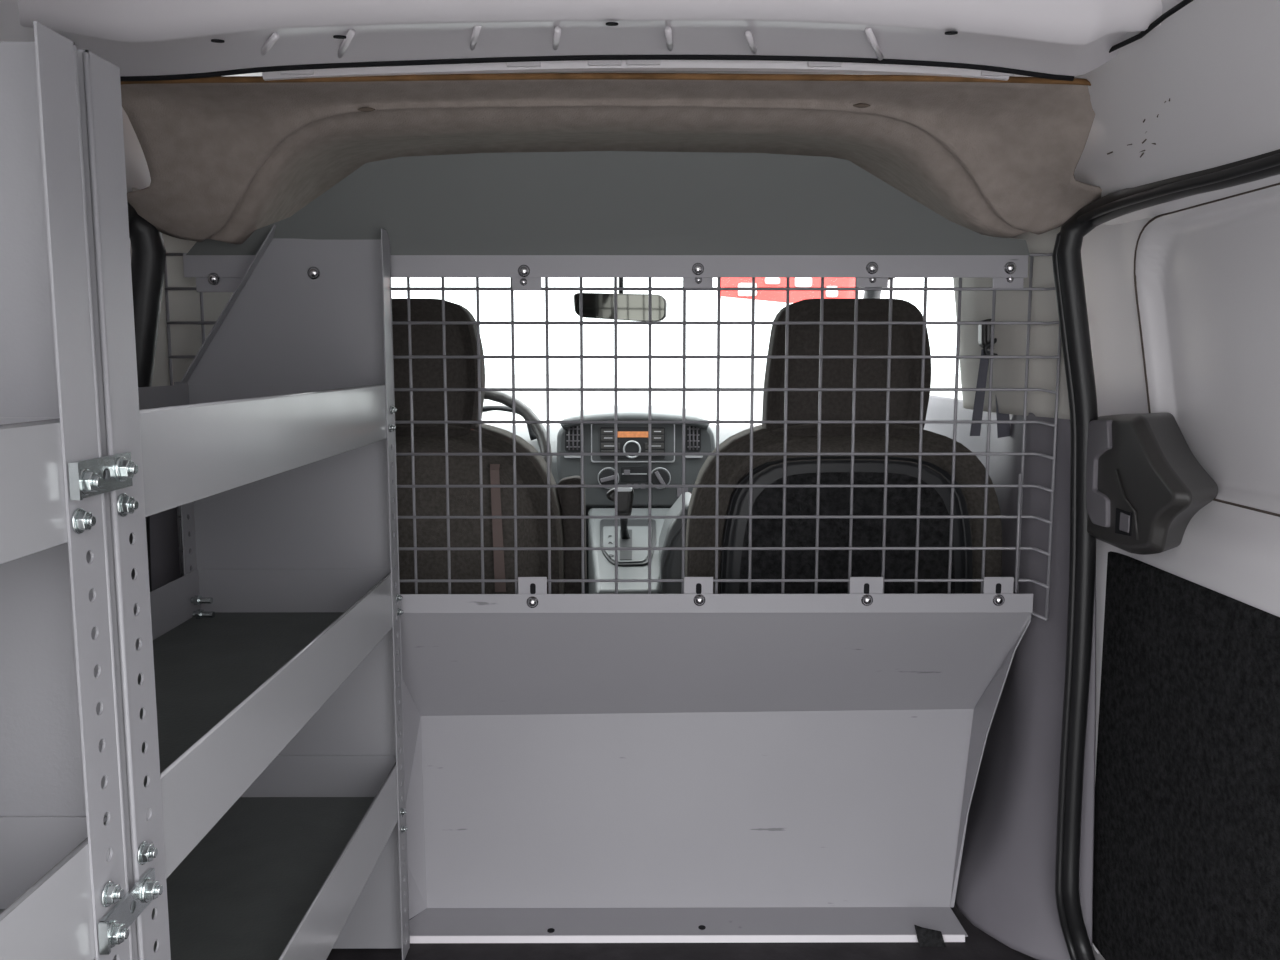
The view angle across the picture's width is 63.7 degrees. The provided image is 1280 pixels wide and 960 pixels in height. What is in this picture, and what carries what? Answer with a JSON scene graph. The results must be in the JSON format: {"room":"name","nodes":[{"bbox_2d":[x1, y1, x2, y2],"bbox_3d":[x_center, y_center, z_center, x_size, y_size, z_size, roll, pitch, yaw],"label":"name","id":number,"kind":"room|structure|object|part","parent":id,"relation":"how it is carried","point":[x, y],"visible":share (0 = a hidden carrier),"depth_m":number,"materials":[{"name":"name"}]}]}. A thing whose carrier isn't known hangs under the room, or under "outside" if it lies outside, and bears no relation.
{"room":"vehicle interior","nodes":[
{"label":"vehicle interior","id":0,"kind":"room"},
{"bbox_2d":[0,0,150,192],"bbox_3d":[-0.755,0.143,0.951,0.283,1.350,1.460,0,7,0],"label":"wall","id":1,"kind":"structure","parent":0,"point":[137,171],"depth_m":1.35,"materials":[{"name":"white paint"}]},
{"bbox_2d":[127,201,165,591],"bbox_3d":[-0.739,0.249,0.896,0.159,1.156,1.247,0,7,0],"label":"seal","id":2,"kind":"object","parent":1,"relation":"attached to","point":[148,259],"visible":0.17,"depth_m":1.43,"materials":[{"name":"black rubber"}]},
{"bbox_2d":[130,188,233,590],"bbox_3d":[-0.715,0.080,2.247,0.305,1.161,1.558,-1,7,-6],"label":"door frame","id":3,"kind":"structure","parent":1,"relation":"attached to","point":[184,305],"depth_m":1.57,"materials":[{"name":"metal"}]},
{"bbox_2d":[229,71,885,75],"bbox_3d":[-0.050,-0.547,1.143,1.410,0.015,2.000,0,7,0],"label":"ceiling","id":4,"kind":"structure","parent":0,"point":[707,72],"depth_m":1.46,"materials":[{"name":"white paint"}]},
{"bbox_2d":[18,0,1161,80],"bbox_3d":[-0.049,-0.513,1.083,1.290,0.144,0.172,0,7,0],"label":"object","id":5,"kind":"structure","parent":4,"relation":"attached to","point":[148,40],"depth_m":1.07,"materials":[{"name":"white paint"}]},
{"bbox_2d":[120,73,1101,279],"bbox_3d":[-0.046,-0.463,1.759,1.338,0.187,1.037,0,7,0],"label":"headliner","id":6,"kind":"object","parent":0,"point":[228,158],"visible":0.69,"depth_m":1.35,"materials":[{"name":"beige fabric"}]},
{"bbox_2d":[326,904,1037,959],"bbox_3d":[-0.052,0.736,1.850,1.630,0.040,3.100,0,7,0],"label":"floor","id":7,"kind":"structure","parent":0,"point":[978,945],"depth_m":1.63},
{"bbox_2d":[0,21,132,959],"bbox_3d":[-0.501,0.303,0.487,0.312,1.112,0.463,0,7,0],"label":"shelving unit","id":8,"kind":"object","parent":7,"relation":"on","point":[63,855],"visible":0.99,"depth_m":0.67,"materials":[{"name":"grey paint"}]},
{"bbox_3d":[-0.506,0.021,0.454,0.294,0.070,0.454,0,7,0],"label":"shelf","id":9,"kind":"part","parent":8,"relation":"part of","materials":[{"name":"grey metal"}]},
{"bbox_3d":[-0.506,0.292,0.486,0.294,0.070,0.454,0,7,0],"label":"shelf","id":10,"kind":"part","parent":8,"relation":"part of","materials":[{"name":"grey metal"}]},
{"bbox_2d":[68,452,137,499],"bbox_3d":[-0.348,-0.003,0.678,0.013,0.024,0.074,0,7,0],"label":"plate","id":11,"kind":"object","parent":8,"relation":"attached to","point":[86,479],"visible":1,"depth_m":0.67,"materials":[{"name":"metal"}]},
{"bbox_2d":[98,868,162,954],"bbox_3d":[-0.348,0.297,0.713,0.013,0.022,0.074,0,7,0],"label":"plate","id":12,"kind":"object","parent":8,"relation":"attached to","point":[113,929],"visible":1,"depth_m":0.71,"materials":[{"name":"metal"}]},
{"bbox_2d":[77,50,409,959],"bbox_3d":[-0.503,0.226,1.136,0.312,1.112,0.820,0,7,0],"label":"shelving unit","id":13,"kind":"object","parent":7,"relation":"on","point":[259,688],"visible":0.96,"depth_m":1.36,"materials":[{"name":"grey paint"}]},
{"bbox_3d":[-0.507,0.274,0.732,0.301,1.112,0.002,0,7,0],"label":"panel","id":14,"kind":"part","parent":13,"relation":"part of","materials":[{"name":"grey paint"}]},
{"bbox_3d":[-0.509,-0.057,1.103,0.294,0.070,0.811,0,7,0],"label":"shelf","id":15,"kind":"part","parent":13,"relation":"part of","materials":[{"name":"grey metal"}]},
{"bbox_3d":[-0.509,0.215,1.135,0.294,0.070,0.811,0,7,0],"label":"shelf","id":16,"kind":"part","parent":13,"relation":"part of","materials":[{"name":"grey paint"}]},
{"bbox_3d":[-0.510,0.183,1.542,0.301,1.101,0.002,0,7,0],"label":"panel","id":17,"kind":"part","parent":13,"relation":"part of","materials":[{"name":"grey paint"}]},
{"bbox_3d":[-0.509,0.501,1.169,0.294,0.070,0.811,0,7,0],"label":"shelf","id":18,"kind":"part","parent":13,"relation":"part of","materials":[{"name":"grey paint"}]},
{"bbox_2d":[392,298,586,593],"bbox_3d":[-0.389,0.173,2.074,0.573,1.026,0.630,0,7,0],"label":"seat","id":19,"kind":"object","parent":7,"relation":"on","point":[425,339],"visible":0.24,"depth_m":1.75,"materials":[{"name":"brown fabric"}]},
{"bbox_3d":[-0.406,0.147,1.841,0.536,0.512,0.165,0,7,0],"label":"backrest","id":20,"kind":"part","parent":19,"relation":"part of","materials":[{"name":"brown fabric"}]},
{"bbox_2d":[490,464,505,591],"bbox_3d":[-0.239,0.081,1.737,0.024,0.217,0.008,0,7,0],"label":"strap","id":21,"kind":"object","parent":19,"relation":"hanging from","point":[499,564],"visible":1,"depth_m":1.73,"materials":[{"name":"grey fabric"}]},
{"bbox_3d":[-0.129,0.102,1.920,0.054,0.213,0.070,0,7,0],"label":"armrest","id":22,"kind":"part","parent":19,"relation":"part of","materials":[{"name":"fabric"}]},
{"bbox_2d":[164,151,1061,942],"bbox_3d":[-0.043,0.152,1.572,1.315,1.212,0.288,0,7,0],"label":"wall","id":23,"kind":"structure","parent":7,"relation":"on","point":[694,765],"depth_m":1.65,"materials":[{"name":"grey metal"}]},
{"bbox_3d":[-0.049,-0.314,1.506,1.234,0.035,0.002,0,7,0],"label":"rail","id":24,"kind":"part","parent":23,"relation":"part of","materials":[{"name":"grey metal"}]},
{"bbox_3d":[-0.046,-0.380,1.432,1.233,0.123,0.136,0,7,0],"label":"panel","id":25,"kind":"part","parent":23,"relation":"part of","materials":[{"name":"grey paint"}]},
{"bbox_3d":[0.098,0.553,1.739,0.938,0.327,0.052,0,7,0],"label":"panel","id":26,"kind":"part","parent":23,"relation":"part of","materials":[{"name":"grey paint"}]},
{"bbox_3d":[0.094,0.300,1.657,1.001,0.217,0.153,0,7,0],"label":"sloped panel","id":27,"kind":"part","parent":23,"relation":"part of","materials":[{"name":"grey paint"}]},
{"bbox_3d":[-0.034,0.188,1.566,1.264,0.030,0.002,0,7,0],"label":"rail","id":28,"kind":"part","parent":23,"relation":"part of","materials":[{"name":"grey metal"}]},
{"bbox_2d":[914,925,945,946],"bbox_3d":[0.462,0.732,1.640,0.050,0.044,0.015,0,7,0],"label":"flap","id":29,"kind":"object","parent":23,"relation":"hanging from","point":[926,937],"visible":0.82,"depth_m":1.64,"materials":[{"name":"black rubber"}]},
{"bbox_2d":[482,405,758,593],"bbox_3d":[-0.057,0.166,3.027,1.350,0.793,0.628,0,7,0],"label":"dashboard","id":30,"kind":"object","parent":7,"relation":"on","point":[564,438],"visible":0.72,"depth_m":2.71,"materials":[{"name":"grey plastic"}]},
{"bbox_2d":[482,406,536,439],"bbox_3d":[-0.406,-0.157,2.830,0.257,0.103,0.220,0,7,0],"label":"hood","id":31,"kind":"object","parent":30,"relation":"attached to","point":[485,408],"depth_m":2.72,"materials":[{"name":"black plastic"}]},
{"bbox_2d":[484,391,551,469],"bbox_3d":[-0.367,-0.050,2.518,0.340,0.351,0.381,4,8,30],"label":"steering wheel","id":32,"kind":"object","parent":30,"relation":"attached to","point":[504,398],"visible":0.07,"depth_m":2.49,"materials":[{"name":"grey plastic"}]},
{"bbox_2d":[564,425,580,457],"bbox_3d":[-0.174,-0.102,2.705,0.051,0.089,0.015,0,7,0],"label":"air vent","id":33,"kind":"object","parent":30,"relation":"attached to","point":[572,433],"depth_m":2.70,"materials":[{"name":"grey plastic"}]},
{"bbox_3d":[-0.034,-0.020,2.708,0.016,0.013,0.006,0,7,0],"label":"slider knob","id":34,"kind":"part","parent":30,"relation":"part of","materials":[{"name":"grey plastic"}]},
{"bbox_3d":[-0.021,-0.080,2.689,0.040,0.040,0.012,0,7,0],"label":"volume knob","id":35,"kind":"part","parent":30,"relation":"part of","materials":[{"name":"black plastic"}]},
{"bbox_2d":[560,412,708,429],"bbox_3d":[-0.014,-0.153,2.686,0.393,0.048,0.026,0,7,0],"label":"hood","id":36,"kind":"object","parent":30,"relation":"attached to","point":[621,416],"depth_m":2.68,"materials":[{"name":"plastic"}]},
{"bbox_3d":[-0.015,-0.015,2.714,0.071,0.040,0.004,0,7,0],"label":"slider panel","id":37,"kind":"part","parent":30,"relation":"part of","materials":[{"name":"black plastic"}]},
{"bbox_2d":[685,425,702,457],"bbox_3d":[0.142,-0.103,2.706,0.047,0.089,0.015,0,7,0],"label":"air vent","id":38,"kind":"object","parent":30,"relation":"attached to","point":[693,433],"depth_m":2.70,"materials":[{"name":"grey plastic"}]},
{"bbox_3d":[-0.056,-0.386,2.773,1.191,0.514,1.081,0,7,0],"label":"window","id":39,"kind":"structure","parent":30,"relation":"on","visible":0},
{"bbox_2d":[574,278,666,320],"bbox_3d":[-0.045,-0.457,2.389,0.218,0.176,0.063,0,7,0],"label":"mirror","id":40,"kind":"object","parent":39,"relation":"attached to","point":[630,307],"visible":0.81,"depth_m":2.39,"materials":[{"name":"grey plastic"}]},
{"bbox_2d":[575,293,663,320],"bbox_3d":[-0.047,-0.401,2.388,0.207,0.063,0.009,0,7,3],"label":"mirror glass","id":41,"kind":"object","parent":40,"relation":"attached to","point":[630,307],"depth_m":2.39,"materials":[{"name":"grey"}]},
{"bbox_2d":[588,488,669,593],"bbox_3d":[-0.016,0.298,2.422,0.237,0.578,0.620,0,7,0],"label":"console","id":42,"kind":"object","parent":7,"relation":"on","point":[632,564],"visible":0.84,"depth_m":2.34,"materials":[{"name":"plastic"}]},
{"bbox_3d":[-0.045,0.049,2.362,0.062,0.067,0.040,0,7,0],"label":"gear knob","id":43,"kind":"part","parent":42,"relation":"part of","materials":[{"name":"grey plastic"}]},
{"bbox_3d":[-0.034,0.113,2.401,0.023,0.079,0.059,0,7,4],"label":"gear lever","id":44,"kind":"part","parent":42,"relation":"part of","materials":[{"name":"black plastic"}]},
{"bbox_3d":[-0.030,0.147,2.383,0.118,0.037,0.265,0,7,0],"label":"gate plate","id":45,"kind":"part","parent":42,"relation":"part of","materials":[{"name":"plastic"}]},
{"bbox_2d":[659,299,1001,593],"bbox_3d":[0.332,0.173,2.075,0.577,1.026,0.634,0,7,0],"label":"seat","id":46,"kind":"object","parent":7,"relation":"on","point":[803,339],"visible":0.48,"depth_m":1.74,"materials":[{"name":"brown fabric"}]},
{"bbox_3d":[0.353,0.147,1.844,0.536,0.512,0.165,0,7,0],"label":"backrest","id":47,"kind":"part","parent":46,"relation":"part of","materials":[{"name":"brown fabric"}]},
{"bbox_3d":[0.353,0.199,1.760,0.369,0.428,0.003,0,7,0],"label":"inset panel","id":48,"kind":"part","parent":46,"relation":"part of","materials":[{"name":"black fabric"}]},
{"bbox_2d":[1014,0,1279,224],"bbox_3d":[0.657,0.143,0.956,0.284,1.350,1.460,0,7,0],"label":"wall","id":49,"kind":"structure","parent":0,"point":[1198,90],"depth_m":1.09,"materials":[{"name":"white metal"}]},
{"bbox_2d":[262,60,1014,80],"bbox_3d":[-0.001,-0.489,1.230,0.895,0.024,0.016,0,7,0],"label":"roof crossbar","id":50,"kind":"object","parent":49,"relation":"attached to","point":[579,65],"depth_m":1.23,"materials":[{"name":"white paint"}]},
{"bbox_2d":[924,227,1095,959],"bbox_3d":[0.584,0.079,2.252,0.194,1.161,1.552,0,7,0],"label":"door pillar","id":51,"kind":"structure","parent":49,"relation":"attached to","point":[1006,885],"depth_m":1.62,"materials":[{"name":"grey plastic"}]},
{"bbox_2d":[970,319,1009,437],"bbox_3d":[0.570,-0.165,1.672,0.070,0.194,0.044,0,7,0],"label":"belt","id":52,"kind":"object","parent":51,"relation":"hanging from","point":[984,331],"visible":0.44,"depth_m":1.66,"materials":[{"name":"black fabric"}]},
{"bbox_2d":[1052,149,1279,959],"bbox_3d":[0.655,0.247,0.899,0.148,1.141,1.242,0,7,0],"label":"seal","id":53,"kind":"object","parent":49,"relation":"attached to","point":[1066,256],"visible":0.98,"depth_m":1.47,"materials":[{"name":"black rubber"}]},
{"bbox_2d":[1081,183,1279,959],"bbox_3d":[0.710,0.261,0.844,0.123,1.141,1.607,0,7,-2],"label":"door","id":54,"kind":"structure","parent":49,"relation":"in","point":[1183,458],"depth_m":1.32,"materials":[{"name":"white paint"}]},
{"bbox_3d":[0.638,-0.011,1.431,0.012,0.146,0.080,0,7,0],"label":"grip plate","id":55,"kind":"part","parent":54,"relation":"part of","materials":[{"name":"grey plastic"}]},
{"bbox_3d":[0.706,0.493,0.867,0.012,0.615,1.600,0,7,0],"label":"carpet panel","id":56,"kind":"part","parent":54,"relation":"part of","materials":[{"name":"black carpet"}]},
{"bbox_3d":[0.621,0.057,2.477,0.160,1.160,1.700,0,7,0],"label":"door","id":57,"kind":"structure","parent":49,"relation":"in","visible":0},
{"bbox_2d":[863,291,880,298],"bbox_3d":[0.584,-0.403,2.650,0.062,0.409,0.776,1,7,8],"label":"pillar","id":58,"kind":"structure","parent":57,"relation":"attached to","point":[867,294],"depth_m":2.58,"materials":[{"name":"grey plastic"}]},
{"label":"outside","id":59,"kind":"structure","parent":0,"visible":0},
{"bbox_2d":[481,374,962,424],"bbox_3d":[-0.058,-0.257,15.076,120.000,0.060,150.000,0,7,0],"label":"ground","id":60,"kind":"structure","parent":59,"point":[734,405],"depth_m":41.59,"materials":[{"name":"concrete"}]},
{"bbox_2d":[712,278,858,424],"bbox_3d":[0.981,-0.523,7.021,0.985,2.377,0.080,0,7,0],"label":"banner","id":61,"kind":"object","parent":60,"relation":"on","point":[775,296],"visible":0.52,"depth_m":6.90,"materials":[{"name":"red fabric"}]},
{"bbox_3d":[0.520,-0.524,7.029,0.062,2.376,0.059,0,7,0],"label":"post","id":62,"kind":"part","parent":61,"relation":"part of","materials":[{"name":"white"}]}
]}

